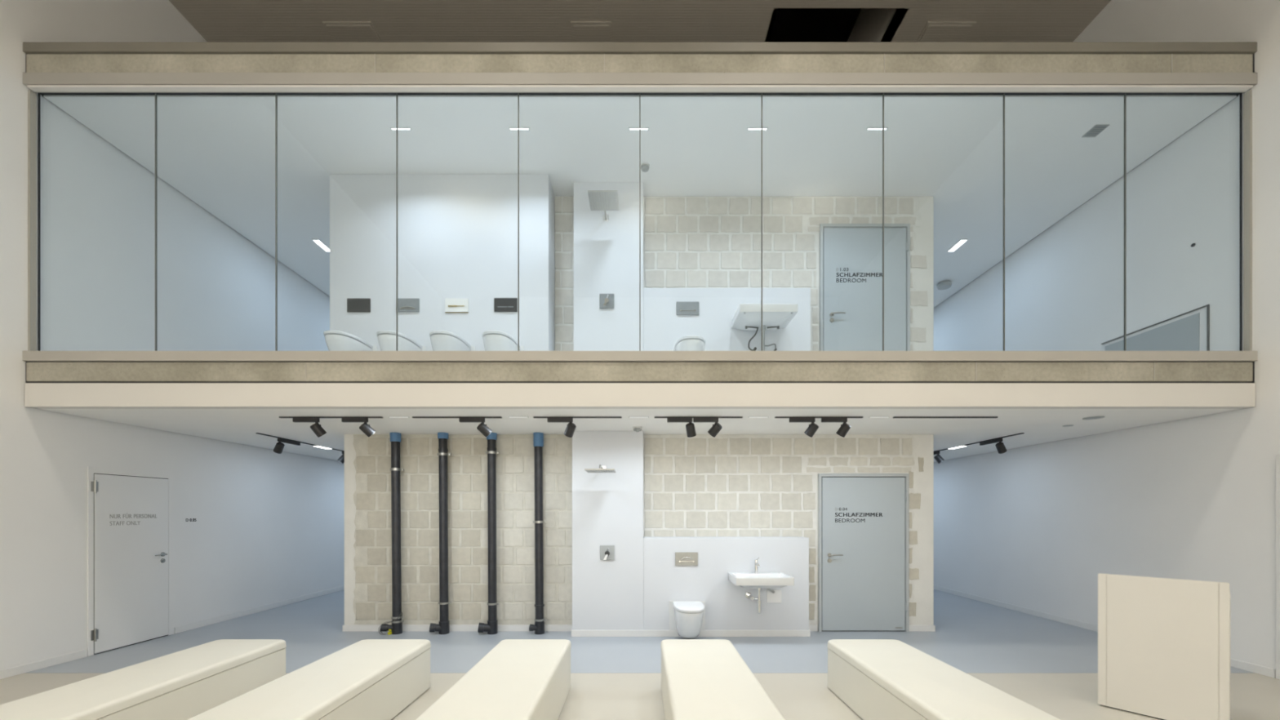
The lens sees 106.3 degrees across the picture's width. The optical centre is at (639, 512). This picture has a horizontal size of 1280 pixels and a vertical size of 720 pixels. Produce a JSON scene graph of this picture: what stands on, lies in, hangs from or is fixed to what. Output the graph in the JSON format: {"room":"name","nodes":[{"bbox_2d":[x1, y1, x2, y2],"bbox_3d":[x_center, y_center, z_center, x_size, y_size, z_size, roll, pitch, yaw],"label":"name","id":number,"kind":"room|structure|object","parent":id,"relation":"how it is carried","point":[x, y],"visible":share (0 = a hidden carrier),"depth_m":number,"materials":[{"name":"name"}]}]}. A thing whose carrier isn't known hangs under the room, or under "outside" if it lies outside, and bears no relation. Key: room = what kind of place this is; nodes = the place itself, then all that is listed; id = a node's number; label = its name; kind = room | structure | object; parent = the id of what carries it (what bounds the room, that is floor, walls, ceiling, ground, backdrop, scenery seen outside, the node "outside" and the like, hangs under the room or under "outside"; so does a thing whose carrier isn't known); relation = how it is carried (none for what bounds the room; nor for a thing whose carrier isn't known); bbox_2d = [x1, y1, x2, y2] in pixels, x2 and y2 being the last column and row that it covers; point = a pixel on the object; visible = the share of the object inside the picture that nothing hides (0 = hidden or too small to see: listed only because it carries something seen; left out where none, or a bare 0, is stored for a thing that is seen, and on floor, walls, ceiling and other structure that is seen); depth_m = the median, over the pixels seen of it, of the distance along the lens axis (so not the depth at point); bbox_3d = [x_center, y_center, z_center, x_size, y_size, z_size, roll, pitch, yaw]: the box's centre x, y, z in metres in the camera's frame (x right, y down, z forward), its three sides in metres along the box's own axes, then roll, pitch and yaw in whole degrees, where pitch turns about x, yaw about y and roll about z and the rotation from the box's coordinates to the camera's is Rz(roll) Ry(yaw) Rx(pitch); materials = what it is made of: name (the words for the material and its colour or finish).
{"room":"plumbing showroom","nodes":[
{"label":"plumbing showroom","id":0,"kind":"room"},
{"bbox_2d":[0,0,344,670],"bbox_3d":[-6.140,-2.440,3.500,0.200,8.260,17.000,0,0,0],"label":"wall","id":1,"kind":"structure","parent":0,"point":[268,528],"depth_m":5.58,"materials":[{"name":"white paint"}]},
{"bbox_2d":[27,89,36,351],"bbox_3d":[-6.029,-2.880,4.761,0.022,2.591,0.050,0,0,0],"label":"trim","id":2,"kind":"structure","parent":1,"relation":"attached to","point":[32,96],"depth_m":4.75,"materials":[{"name":"grey paint"}]},
{"bbox_2d":[0,648,87,679],"bbox_3d":[-6.033,1.529,0.117,0.014,0.082,10.235,0,0,0],"label":"baseboard","id":3,"kind":"structure","parent":1,"relation":"attached to","point":[14,671],"depth_m":4.84,"materials":[{"name":"paint"}]},
{"bbox_2d":[87,466,173,656],"bbox_3d":[-6.003,0.532,5.731,0.076,2.075,0.971,0,0,0],"label":"door","id":4,"kind":"structure","parent":1,"relation":"in","point":[131,513],"depth_m":5.67,"materials":[{"name":"white paint"}]},
{"bbox_2d":[173,586,344,633],"bbox_3d":[-6.033,1.529,9.111,0.014,0.082,5.778,0,0,0],"label":"baseboard","id":5,"kind":"structure","parent":1,"relation":"attached to","point":[220,619],"depth_m":7.42,"materials":[{"name":"paint"}]},
{"bbox_2d":[26,362,1253,381],"bbox_3d":[-0.004,-1.386,4.752,12.048,0.188,0.085,0,0,0],"label":"trim","id":6,"kind":"structure","parent":1,"relation":"attached to","point":[35,371],"depth_m":4.71,"materials":[{"name":"concrete"}]},
{"bbox_2d":[26,53,1253,72],"bbox_3d":[-0.004,-4.410,4.752,12.048,0.196,0.085,0,0,0],"label":"trim","id":7,"kind":"structure","parent":1,"relation":"attached to","point":[35,63],"depth_m":4.71,"materials":[{"name":"concrete"}]},
{"bbox_2d":[329,173,554,351],"bbox_3d":[-2.485,-2.902,6.151,2.710,2.584,0.422,0,0,0],"label":"wall","id":8,"kind":"structure","parent":0,"point":[457,233],"depth_m":5.94,"materials":[{"name":"paint"}]},
{"bbox_2d":[323,330,377,351],"bbox_3d":[-3.480,-1.860,5.668,0.460,0.410,0.543,0,0,0],"label":"toilet","id":9,"kind":"object","parent":8,"relation":"attached to","point":[335,340],"visible":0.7,"depth_m":5.49,"materials":[{"name":"white ceramic"}]},
{"bbox_2d":[346,298,370,312],"bbox_3d":[-3.475,-2.564,5.932,0.286,0.168,0.016,0,0,0],"label":"flush plate","id":10,"kind":"object","parent":8,"relation":"attached to","point":[353,305],"visible":1,"depth_m":5.92,"materials":[{"name":"grey plastic"}]},
{"bbox_2d":[376,329,426,351],"bbox_3d":[-2.875,-1.860,5.668,0.460,0.410,0.543,0,0,0],"label":"toilet","id":11,"kind":"object","parent":8,"relation":"attached to","point":[386,339],"visible":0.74,"depth_m":5.49,"materials":[{"name":"white ceramic"}]},
{"bbox_2d":[397,298,419,312],"bbox_3d":[-2.870,-2.564,5.928,0.286,0.168,0.024,0,0,0],"label":"flush plate","id":12,"kind":"object","parent":8,"relation":"attached to","point":[404,305],"visible":0.91,"depth_m":5.92,"materials":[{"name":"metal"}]},
{"bbox_2d":[429,329,475,351],"bbox_3d":[-2.270,-1.860,5.668,0.460,0.410,0.543,0,0,0],"label":"toilet","id":13,"kind":"object","parent":8,"relation":"attached to","point":[441,340],"visible":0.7,"depth_m":5.48,"materials":[{"name":"white ceramic"}]},
{"bbox_2d":[444,298,468,312],"bbox_3d":[-2.265,-2.561,5.929,0.286,0.174,0.022,0,0,0],"label":"flush plate","id":14,"kind":"object","parent":8,"relation":"attached to","point":[451,305],"visible":1,"depth_m":5.92,"materials":[{"name":"white plastic"}]},
{"bbox_2d":[482,330,524,351],"bbox_3d":[-1.665,-1.860,5.668,0.460,0.410,0.543,0,0,0],"label":"toilet","id":15,"kind":"object","parent":8,"relation":"attached to","point":[493,340],"visible":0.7,"depth_m":5.47,"materials":[{"name":"white ceramic"}]},
{"bbox_2d":[493,297,517,311],"bbox_3d":[-1.660,-2.570,5.931,0.286,0.168,0.018,0,0,0],"label":"flush plate","id":16,"kind":"object","parent":8,"relation":"attached to","point":[500,304],"visible":1,"depth_m":5.92,"materials":[{"name":"grey plastic"}]},
{"bbox_2d":[344,196,933,625],"bbox_3d":[-0.015,-1.312,6.455,7.810,5.765,0.215,0,0,0],"label":"wall","id":17,"kind":"structure","parent":0,"point":[700,485],"depth_m":6.35,"materials":[{"name":"paint"}]},
{"bbox_2d":[378,432,404,635],"bbox_3d":[-3.220,0.267,6.219,0.296,2.606,0.167,0,0,-29],"label":"pipe","id":18,"kind":"object","parent":17,"relation":"attached to","point":[396,628],"visible":1,"depth_m":6.21,"materials":[{"name":"black plastic"}]},
{"bbox_2d":[429,432,451,634],"bbox_3d":[-2.598,0.267,6.234,0.263,2.606,0.147,0,0,-30],"label":"pipe","id":19,"kind":"object","parent":17,"relation":"attached to","point":[442,628],"visible":1,"depth_m":6.20,"materials":[{"name":"black plastic"}]},
{"bbox_2d":[342,624,572,631],"bbox_3d":[-2.398,1.529,6.403,3.068,0.082,0.120,0,0,0],"label":"baseboard","id":20,"kind":"structure","parent":17,"relation":"attached to","point":[345,628],"depth_m":6.34,"materials":[{"name":"paint"}]},
{"bbox_2d":[477,432,499,634],"bbox_3d":[-1.971,0.267,6.235,0.269,2.606,0.150,0,0,-28],"label":"pipe","id":21,"kind":"object","parent":17,"relation":"attached to","point":[491,627],"visible":0.98,"depth_m":6.20,"materials":[{"name":"black plastic"}]},
{"bbox_2d":[528,432,546,634],"bbox_3d":[-1.338,0.267,6.241,0.223,2.606,0.146,0,0,-33],"label":"pipe","id":22,"kind":"object","parent":17,"relation":"attached to","point":[538,437],"visible":1,"depth_m":6.20,"materials":[{"name":"black plastic"}]},
{"bbox_2d":[808,625,817,631],"bbox_3d":[2.254,1.529,6.355,0.192,0.082,0.016,0,0,0],"label":"baseboard","id":23,"kind":"structure","parent":17,"relation":"attached to","point":[812,628],"depth_m":6.35,"materials":[{"name":"paint"}]},
{"bbox_2d":[817,473,909,631],"bbox_3d":[2.956,0.528,6.381,1.191,2.092,0.204,0,0,0],"label":"door","id":24,"kind":"structure","parent":17,"relation":"in","point":[864,518],"depth_m":6.34,"materials":[{"name":"grey metal"}]},
{"bbox_2d":[819,223,910,351],"bbox_3d":[2.973,-2.711,6.381,1.187,2.210,0.204,0,0,0],"label":"door","id":25,"kind":"structure","parent":17,"relation":"in","point":[851,255],"depth_m":6.34,"materials":[{"name":"white wood"}]},
{"bbox_2d":[909,624,935,631],"bbox_3d":[3.727,1.529,6.403,0.350,0.082,0.120,0,0,0],"label":"baseboard","id":26,"kind":"structure","parent":17,"relation":"attached to","point":[912,628],"depth_m":6.34,"materials":[{"name":"paint"}]},
{"bbox_2d":[43,94,1236,307],"bbox_3d":[0.000,-4.242,8.421,12.032,0.095,7.159,0,0,0],"label":"ceiling","id":27,"kind":"structure","parent":0,"point":[218,151],"depth_m":5.50,"materials":[{"name":"paint"}]},
{"bbox_2d":[311,239,329,251],"bbox_3d":[-4.970,-4.184,7.520,0.100,0.022,0.340,0,0,0],"label":"recessed light","id":28,"kind":"object","parent":27,"relation":"in","point":[317,242],"visible":0.82,"depth_m":7.49,"materials":[{"name":"white plastic"}]},
{"bbox_2d":[390,127,411,129],"bbox_3d":[-2.611,-4.192,5.240,0.216,0.006,0.028,0,0,0],"label":"recessed light","id":29,"kind":"object","parent":27,"relation":"in","point":[392,128],"visible":1,"depth_m":5.23,"materials":[{"name":"grey plastic"}]},
{"bbox_2d":[391,128,410,129],"bbox_3d":[-2.611,-4.189,5.240,0.200,0.001,0.016,0,0,0],"label":"diffuser","id":30,"kind":"object","parent":29,"relation":"attached to","point":[391,128],"depth_m":5.24,"materials":[{"name":"white plastic"}]},
{"bbox_2d":[509,127,529,129],"bbox_3d":[-1.316,-4.192,5.240,0.216,0.006,0.028,0,0,0],"label":"recessed light","id":31,"kind":"object","parent":27,"relation":"in","point":[510,128],"visible":0.96,"depth_m":5.23,"materials":[{"name":"grey plastic"}]},
{"bbox_2d":[628,127,648,129],"bbox_3d":[-0.013,-4.192,5.240,0.216,0.006,0.028,0,0,0],"label":"recessed light","id":32,"kind":"object","parent":27,"relation":"in","point":[629,128],"visible":1,"depth_m":5.23,"materials":[{"name":"grey plastic"}]},
{"bbox_2d":[640,162,649,172],"bbox_3d":[0.060,-4.164,5.800,0.110,0.062,0.110,0,0,0],"label":"smoke detector","id":33,"kind":"object","parent":27,"relation":"attached to","point":[645,166],"visible":0.96,"depth_m":5.77,"materials":[{"name":"white plastic"}]},
{"bbox_2d":[746,127,767,129],"bbox_3d":[1.281,-4.192,5.240,0.216,0.006,0.028,0,0,0],"label":"recessed light","id":34,"kind":"object","parent":27,"relation":"in","point":[748,128],"visible":1,"depth_m":5.23,"materials":[{"name":"grey plastic"}]},
{"bbox_2d":[866,127,887,129],"bbox_3d":[2.589,-4.192,5.240,0.216,0.006,0.028,0,0,0],"label":"recessed light","id":35,"kind":"object","parent":27,"relation":"in","point":[868,128],"visible":1,"depth_m":5.23,"materials":[{"name":"grey plastic"}]},
{"bbox_2d":[937,280,951,289],"bbox_3d":[5.550,-4.152,8.750,0.240,0.084,0.240,0,0,0],"label":"ceiling disc","id":36,"kind":"object","parent":27,"relation":"attached to","point":[944,285],"visible":1,"depth_m":8.70,"materials":[{"name":"grey plastic"}]},
{"bbox_2d":[946,239,968,251],"bbox_3d":[4.970,-4.184,7.520,0.100,0.022,0.340,0,0,0],"label":"recessed light","id":37,"kind":"object","parent":27,"relation":"in","point":[961,242],"visible":1,"depth_m":7.49,"materials":[{"name":"white plastic"}]},
{"bbox_2d":[1081,124,1109,137],"bbox_3d":[5.000,-4.190,5.270,0.150,0.010,0.170,0,0,0],"label":"ceiling vent","id":38,"kind":"object","parent":27,"relation":"in","point":[1095,130],"visible":1,"depth_m":5.26,"materials":[{"name":"grey plastic"}]},
{"bbox_2d":[168,0,1111,42],"bbox_3d":[0.000,-7.225,3.500,12.080,1.350,17.000,0,0,0],"label":"ceiling","id":39,"kind":"structure","parent":0,"point":[215,20],"depth_m":6.40,"materials":[{"name":"brown"}]},
{"bbox_2d":[0,589,1279,719],"bbox_3d":[0.000,1.630,3.500,12.080,0.120,17.000,0,0,0],"label":"floor","id":40,"kind":"structure","parent":0,"point":[971,636],"depth_m":5.15,"materials":[{"name":"grey concrete"}]},
{"bbox_2d":[0,639,286,719],"bbox_3d":[-3.480,1.351,3.085,0.630,0.438,2.470,0,0,0],"label":"bench","id":41,"kind":"object","parent":40,"relation":"on","point":[185,684],"visible":0.96,"depth_m":3.35,"materials":[{"name":"beige"}]},
{"bbox_2d":[187,639,431,719],"bbox_3d":[-2.185,1.351,3.085,0.630,0.438,2.470,0,0,0],"label":"bench","id":42,"kind":"object","parent":40,"relation":"on","point":[366,679],"visible":1,"depth_m":3.32,"materials":[{"name":"beige"}]},
{"bbox_2d":[416,639,571,719],"bbox_3d":[-0.930,1.351,3.085,0.630,0.438,2.470,0,0,0],"label":"bench","id":43,"kind":"object","parent":40,"relation":"on","point":[518,679],"visible":1,"depth_m":3.24,"materials":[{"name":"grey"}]},
{"bbox_2d":[660,639,785,719],"bbox_3d":[0.497,1.351,3.085,0.625,0.438,2.470,0,0,0],"label":"bench","id":44,"kind":"object","parent":40,"relation":"on","point":[702,679],"visible":1,"depth_m":3.18,"materials":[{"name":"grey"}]},
{"bbox_2d":[827,639,1060,719],"bbox_3d":[2.000,1.351,3.085,0.650,0.438,2.470,0,0,0],"label":"bench","id":45,"kind":"object","parent":40,"relation":"on","point":[878,679],"visible":1,"depth_m":3.32,"materials":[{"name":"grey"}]},
{"bbox_2d":[1097,573,1231,719],"bbox_3d":[4.103,1.031,3.771,0.420,1.076,0.677,0,0,-38],"label":"lectern","id":46,"kind":"object","parent":40,"relation":"on","point":[1164,644],"visible":1,"depth_m":3.62,"materials":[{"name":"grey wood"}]},
{"bbox_2d":[40,408,1239,462],"bbox_3d":[0.000,-1.085,8.397,12.040,0.091,7.206,0,0,0],"label":"ceiling","id":47,"kind":"structure","parent":0,"point":[240,426],"depth_m":5.52,"materials":[{"name":"paint"}]},
{"bbox_2d":[255,432,315,445],"bbox_3d":[-4.970,-1.033,6.780,0.034,0.012,1.100,0,0,0],"label":"track","id":48,"kind":"object","parent":47,"relation":"attached to","point":[255,433],"visible":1,"depth_m":6.63,"materials":[{"name":"black metal"}]},
{"bbox_2d":[273,438,300,453],"bbox_3d":[-4.984,-0.922,6.783,0.149,0.211,0.435,0,0,0],"label":"track spotlight","id":49,"kind":"object","parent":48,"relation":"attached to","point":[279,446],"visible":1,"depth_m":6.62,"materials":[{"name":"black metal"}]},
{"bbox_2d":[311,444,333,448],"bbox_3d":[-4.970,-1.028,7.520,0.100,0.022,0.340,0,0,0],"label":"recessed light","id":50,"kind":"object","parent":47,"relation":"in","point":[316,446],"visible":1,"depth_m":7.49,"materials":[{"name":"white plastic"}]},
{"bbox_2d":[313,445,330,448],"bbox_3d":[-4.970,-1.021,7.520,0.080,0.008,0.310,0,0,0],"label":"diffuser","id":51,"kind":"object","parent":50,"relation":"attached to","point":[321,446],"depth_m":7.51,"materials":[{"name":"white plastic"}]},
{"bbox_2d":[279,416,382,417],"bbox_3d":[-3.342,-1.033,5.195,1.108,0.012,0.034,0,0,0],"label":"track","id":52,"kind":"object","parent":47,"relation":"attached to","point":[279,416],"visible":1,"depth_m":5.18,"materials":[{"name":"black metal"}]},
{"bbox_2d":[292,417,326,437],"bbox_3d":[-3.583,-0.922,5.207,0.331,0.211,0.142,0,0,0],"label":"track spotlight","id":53,"kind":"object","parent":52,"relation":"attached to","point":[317,429],"visible":1,"depth_m":5.18,"materials":[{"name":"black metal"}]},
{"bbox_2d":[341,417,375,437],"bbox_3d":[-3.046,-0.923,5.186,0.341,0.207,0.131,0,0,-13],"label":"track spotlight","id":54,"kind":"object","parent":52,"relation":"attached to","point":[365,428],"visible":1,"depth_m":5.18,"materials":[{"name":"black metal"}]},
{"bbox_2d":[412,416,502,417],"bbox_3d":[-1.978,-1.033,5.195,0.961,0.012,0.034,0,0,0],"label":"track","id":55,"kind":"object","parent":47,"relation":"attached to","point":[412,416],"visible":1,"depth_m":5.18,"materials":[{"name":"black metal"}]},
{"bbox_2d":[458,417,492,436],"bbox_3d":[-1.777,-0.924,5.186,0.343,0.205,0.128,0,0,-13],"label":"track spotlight","id":56,"kind":"object","parent":55,"relation":"attached to","point":[482,428],"visible":1,"depth_m":5.18,"materials":[{"name":"black metal"}]},
{"bbox_2d":[533,416,622,417],"bbox_3d":[-0.675,-1.033,5.195,0.952,0.012,0.034,0,0,0],"label":"track","id":57,"kind":"object","parent":47,"relation":"attached to","point":[533,416],"visible":1,"depth_m":5.18,"materials":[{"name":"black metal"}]},
{"bbox_2d":[547,417,576,437],"bbox_3d":[-0.845,-0.922,5.207,0.308,0.211,0.142,0,0,0],"label":"track spotlight","id":58,"kind":"object","parent":57,"relation":"attached to","point":[570,429],"visible":1,"depth_m":5.18,"materials":[{"name":"black metal"}]},
{"bbox_2d":[632,426,642,431],"bbox_3d":[-0.030,-1.008,5.800,0.110,0.062,0.110,0,0,0],"label":"smoke detector","id":59,"kind":"object","parent":47,"relation":"attached to","point":[637,428],"visible":1,"depth_m":5.77,"materials":[{"name":"white plastic"}]},
{"bbox_2d":[654,416,742,417],"bbox_3d":[0.632,-1.033,5.195,0.952,0.012,0.034,0,0,0],"label":"track","id":60,"kind":"object","parent":47,"relation":"attached to","point":[655,416],"visible":1,"depth_m":5.18,"materials":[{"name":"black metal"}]},
{"bbox_2d":[666,417,696,437],"bbox_3d":[0.454,-0.921,5.206,0.316,0.212,0.139,0,0,0],"label":"track spotlight","id":61,"kind":"object","parent":60,"relation":"attached to","point":[690,427],"visible":1,"depth_m":5.18,"materials":[{"name":"black metal"}]},
{"bbox_2d":[693,417,722,437],"bbox_3d":[0.732,-0.923,5.207,0.311,0.208,0.141,0,0,0],"label":"track spotlight","id":62,"kind":"object","parent":60,"relation":"attached to","point":[716,428],"visible":1,"depth_m":5.18,"materials":[{"name":"black metal"}]},
{"bbox_2d":[774,416,862,417],"bbox_3d":[1.935,-1.033,5.195,0.944,0.012,0.034,0,0,0],"label":"track","id":63,"kind":"object","parent":47,"relation":"attached to","point":[775,416],"visible":1,"depth_m":5.18,"materials":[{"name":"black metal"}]},
{"bbox_2d":[789,417,818,437],"bbox_3d":[1.775,-0.922,5.206,0.309,0.211,0.139,0,0,0],"label":"track spotlight","id":64,"kind":"object","parent":63,"relation":"attached to","point":[811,429],"visible":1,"depth_m":5.18,"materials":[{"name":"black metal"}]},
{"bbox_2d":[821,417,850,437],"bbox_3d":[2.121,-0.921,5.206,0.308,0.211,0.140,0,0,0],"label":"track spotlight","id":65,"kind":"object","parent":63,"relation":"attached to","point":[844,428],"visible":1,"depth_m":5.18,"materials":[{"name":"black metal"}]},
{"bbox_2d":[893,416,997,417],"bbox_3d":[3.303,-1.033,5.195,1.117,0.012,0.034,0,0,0],"label":"track","id":66,"kind":"object","parent":47,"relation":"attached to","point":[894,416],"visible":1,"depth_m":5.18,"materials":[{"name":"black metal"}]},
{"bbox_2d":[946,444,968,448],"bbox_3d":[4.970,-1.028,7.520,0.100,0.022,0.340,0,0,0],"label":"recessed light","id":67,"kind":"object","parent":47,"relation":"in","point":[960,446],"visible":1,"depth_m":7.49,"materials":[{"name":"white plastic"}]},
{"bbox_2d":[949,445,966,448],"bbox_3d":[4.970,-1.021,7.520,0.080,0.008,0.310,0,0,0],"label":"diffuser","id":68,"kind":"object","parent":67,"relation":"attached to","point":[957,446],"depth_m":7.51,"materials":[{"name":"white plastic"}]},
{"bbox_2d":[964,432,1024,445],"bbox_3d":[4.970,-1.033,6.780,0.034,0.012,1.100,0,0,0],"label":"track","id":69,"kind":"object","parent":47,"relation":"attached to","point":[1020,433],"visible":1,"depth_m":6.63,"materials":[{"name":"black metal"}]},
{"bbox_2d":[979,438,1006,453],"bbox_3d":[4.984,-0.922,6.783,0.149,0.211,0.435,0,0,0],"label":"track spotlight","id":70,"kind":"object","parent":69,"relation":"attached to","point":[1000,446],"visible":1,"depth_m":6.62,"materials":[{"name":"black metal"}]},
{"bbox_2d":[1082,416,1104,419],"bbox_3d":[4.950,-1.036,5.240,0.180,0.006,0.180,0,0,0],"label":"ceiling speaker","id":71,"kind":"object","parent":47,"relation":"attached to","point":[1091,417],"visible":1,"depth_m":5.23,"materials":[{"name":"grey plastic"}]},
{"bbox_2d":[572,182,810,630],"bbox_3d":[0.651,-1.312,6.226,3.027,5.764,0.272,0,0,0],"label":"wall","id":72,"kind":"structure","parent":0,"point":[607,508],"depth_m":6.09,"materials":[{"name":"paint"}]},
{"bbox_2d":[584,464,616,472],"bbox_3d":[-0.464,-0.538,5.787,0.343,0.111,0.605,0,0,0],"label":"shower","id":73,"kind":"object","parent":72,"relation":"attached to","point":[602,468],"visible":1,"depth_m":5.55,"materials":[{"name":"silver metal"}]},
{"bbox_2d":[587,190,618,221],"bbox_3d":[-0.425,-3.719,5.787,0.343,0.111,0.605,0,0,0],"label":"shower","id":74,"kind":"object","parent":72,"relation":"attached to","point":[599,200],"visible":1,"depth_m":5.65,"materials":[{"name":"silver metal"}]},
{"bbox_2d":[599,293,613,308],"bbox_3d":[-0.420,-2.682,6.051,0.184,0.184,0.075,0,0,0],"label":"shower mixer","id":75,"kind":"object","parent":72,"relation":"attached to","point":[606,300],"visible":1,"depth_m":6.07,"materials":[{"name":"silver metal"}]},
{"bbox_2d":[600,545,614,559],"bbox_3d":[-0.415,0.505,6.051,0.184,0.184,0.075,0,0,0],"label":"shower mixer","id":76,"kind":"object","parent":72,"relation":"attached to","point":[606,552],"visible":1,"depth_m":6.07,"materials":[{"name":"grey metal"}]},
{"bbox_2d":[675,552,697,565],"bbox_3d":[0.590,0.585,6.079,0.286,0.168,0.021,0,0,0],"label":"flush plate","id":77,"kind":"object","parent":72,"relation":"attached to","point":[681,558],"visible":1,"depth_m":6.08,"materials":[{"name":"beige metal"}]},
{"bbox_2d":[668,600,705,638],"bbox_3d":[0.595,1.320,5.817,0.460,0.410,0.543,0,0,0],"label":"toilet","id":78,"kind":"object","parent":72,"relation":"attached to","point":[687,618],"visible":1,"depth_m":5.73,"materials":[{"name":"white ceramic"}]},
{"bbox_2d":[669,335,706,351],"bbox_3d":[0.605,-1.860,5.817,0.460,0.410,0.543,0,0,0],"label":"toilet","id":79,"kind":"object","parent":72,"relation":"attached to","point":[686,343],"visible":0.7,"depth_m":5.60,"materials":[{"name":"white ceramic"}]},
{"bbox_2d":[676,302,698,315],"bbox_3d":[0.605,-2.589,6.080,0.286,0.168,0.021,0,0,0],"label":"flush plate","id":80,"kind":"object","parent":72,"relation":"attached to","point":[682,308],"visible":1,"depth_m":6.08,"materials":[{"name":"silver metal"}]},
{"bbox_2d":[571,629,810,636],"bbox_3d":[0.642,1.529,6.133,3.029,0.082,0.114,0,0,0],"label":"baseboard","id":81,"kind":"structure","parent":72,"relation":"attached to","point":[574,633],"depth_m":6.08,"materials":[{"name":"paint"}]},
{"bbox_2d":[728,557,794,613],"bbox_3d":[1.457,0.891,5.839,0.684,0.677,0.500,0,0,0],"label":"washbasin","id":82,"kind":"object","parent":72,"relation":"attached to","point":[756,580],"visible":1,"depth_m":5.84,"materials":[{"name":"white ceramic"}]},
{"bbox_2d":[754,557,759,573],"bbox_3d":[1.457,0.654,5.962,0.056,0.202,0.166,0,0,0],"label":"faucet","id":83,"kind":"object","parent":82,"relation":"on","point":[756,563],"depth_m":6.00,"materials":[{"name":"silver metal"}]},
{"bbox_2d":[731,302,797,351],"bbox_3d":[1.500,-2.226,5.839,0.684,0.822,0.501,0,0,0],"label":"washbasin","id":84,"kind":"object","parent":72,"relation":"attached to","point":[747,317],"visible":0.84,"depth_m":5.69,"materials":[{"name":"white ceramic"}]},
{"bbox_2d":[933,0,1279,678],"bbox_3d":[6.140,-2.440,3.500,0.200,8.260,17.000,0,0,0],"label":"wall","id":85,"kind":"structure","parent":0,"point":[1035,527],"depth_m":5.74,"materials":[{"name":"white paint"}]},
{"bbox_2d":[24,382,1255,408],"bbox_3d":[0.000,-1.155,4.749,12.060,0.233,0.094,0,0,0],"label":"beam","id":86,"kind":"structure","parent":85,"relation":"attached to","point":[37,395],"depth_m":4.70,"materials":[{"name":"white paint"}]},
{"bbox_2d":[26,84,1253,351],"bbox_3d":[0.000,-2.905,4.769,12.052,2.750,0.134,0,0,0],"label":"window","id":87,"kind":"structure","parent":85,"relation":"in","point":[38,94],"depth_m":4.76,"materials":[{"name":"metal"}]},
{"bbox_2d":[22,72,1257,93],"bbox_3d":[0.000,-4.250,4.745,12.076,0.111,0.102,0,0,0],"label":"trim","id":88,"kind":"structure","parent":85,"relation":"attached to","point":[28,78],"depth_m":4.69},
{"bbox_2d":[22,351,1257,361],"bbox_3d":[0.000,-1.536,4.764,12.078,0.096,0.144,0,0,0],"label":"trim","id":89,"kind":"structure","parent":85,"relation":"attached to","point":[27,356],"depth_m":4.69,"materials":[{"name":"beige metal"}]},
{"bbox_2d":[25,53,1254,382],"bbox_3d":[0.000,-2.910,4.755,12.078,3.360,0.073,0,0,0],"label":"trim","id":90,"kind":"structure","parent":85,"relation":"attached to","point":[1253,381],"depth_m":4.73,"materials":[{"name":"grey"}]},
{"bbox_2d":[22,42,1257,53],"bbox_3d":[0.000,-4.559,4.745,12.076,0.092,0.102,0,0,0],"label":"trim","id":91,"kind":"structure","parent":85,"relation":"attached to","point":[28,47],"depth_m":4.69,"materials":[{"name":"beige metal"}]},
{"bbox_2d":[933,585,1275,677],"bbox_3d":[6.033,1.529,8.280,0.014,0.082,7.440,0,0,0],"label":"baseboard","id":92,"kind":"structure","parent":85,"relation":"attached to","point":[1265,671],"depth_m":6.90,"materials":[{"name":"paint"}]},
{"bbox_2d":[1101,304,1209,351],"bbox_3d":[6.032,-1.910,5.680,0.016,0.600,1.180,0,0,0],"label":"railing","id":93,"kind":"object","parent":85,"relation":"attached to","point":[1184,334],"depth_m":5.45,"materials":[{"name":"grey"}]},
{"bbox_2d":[1243,89,1252,351],"bbox_3d":[6.029,-2.880,4.761,0.022,2.591,0.050,0,0,0],"label":"trim","id":94,"kind":"structure","parent":85,"relation":"attached to","point":[1247,96],"depth_m":4.75,"materials":[{"name":"grey paint"}]},
{"bbox_2d":[1275,454,1279,679],"bbox_3d":[6.029,0.510,3.993,0.022,2.120,1.105,0,0,0],"label":"door","id":95,"kind":"structure","parent":85,"relation":"in","point":[1277,456],"depth_m":4.53,"materials":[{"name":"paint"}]},
{"bbox_3d":[0.000,-2.440,12.100,12.080,8.260,0.200,0,0,0],"label":"wall","id":96,"kind":"structure","parent":0,"visible":0},
{"bbox_2d":[41,94,1238,308],"bbox_3d":[0.000,-2.638,8.368,12.078,3.174,7.264,0,0,0],"label":"trim","id":97,"kind":"structure","parent":96,"relation":"attached to","point":[42,95],"depth_m":6.08,"materials":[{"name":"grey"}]},
{"bbox_3d":[-4.970,-1.033,8.450,0.034,0.011,1.500,0,0,0],"label":"track","id":98,"kind":"object","parent":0,"visible":0},
{"bbox_2d":[337,451,344,463],"bbox_3d":[-4.952,-0.921,8.102,0.143,0.211,0.356,0,0,0],"label":"track spotlight","id":99,"kind":"object","parent":98,"relation":"attached to","point":[341,459],"visible":0.62,"depth_m":7.96,"materials":[{"name":"black metal"}]},
{"bbox_3d":[4.970,-1.033,8.450,0.034,0.011,1.500,0,0,0],"label":"track","id":100,"kind":"object","parent":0,"visible":0},
{"bbox_2d":[933,451,944,463],"bbox_3d":[4.982,-0.921,8.102,0.143,0.211,0.356,0,0,0],"label":"track spotlight","id":101,"kind":"object","parent":100,"relation":"attached to","point":[938,458],"visible":0.81,"depth_m":7.97,"materials":[{"name":"black metal"}]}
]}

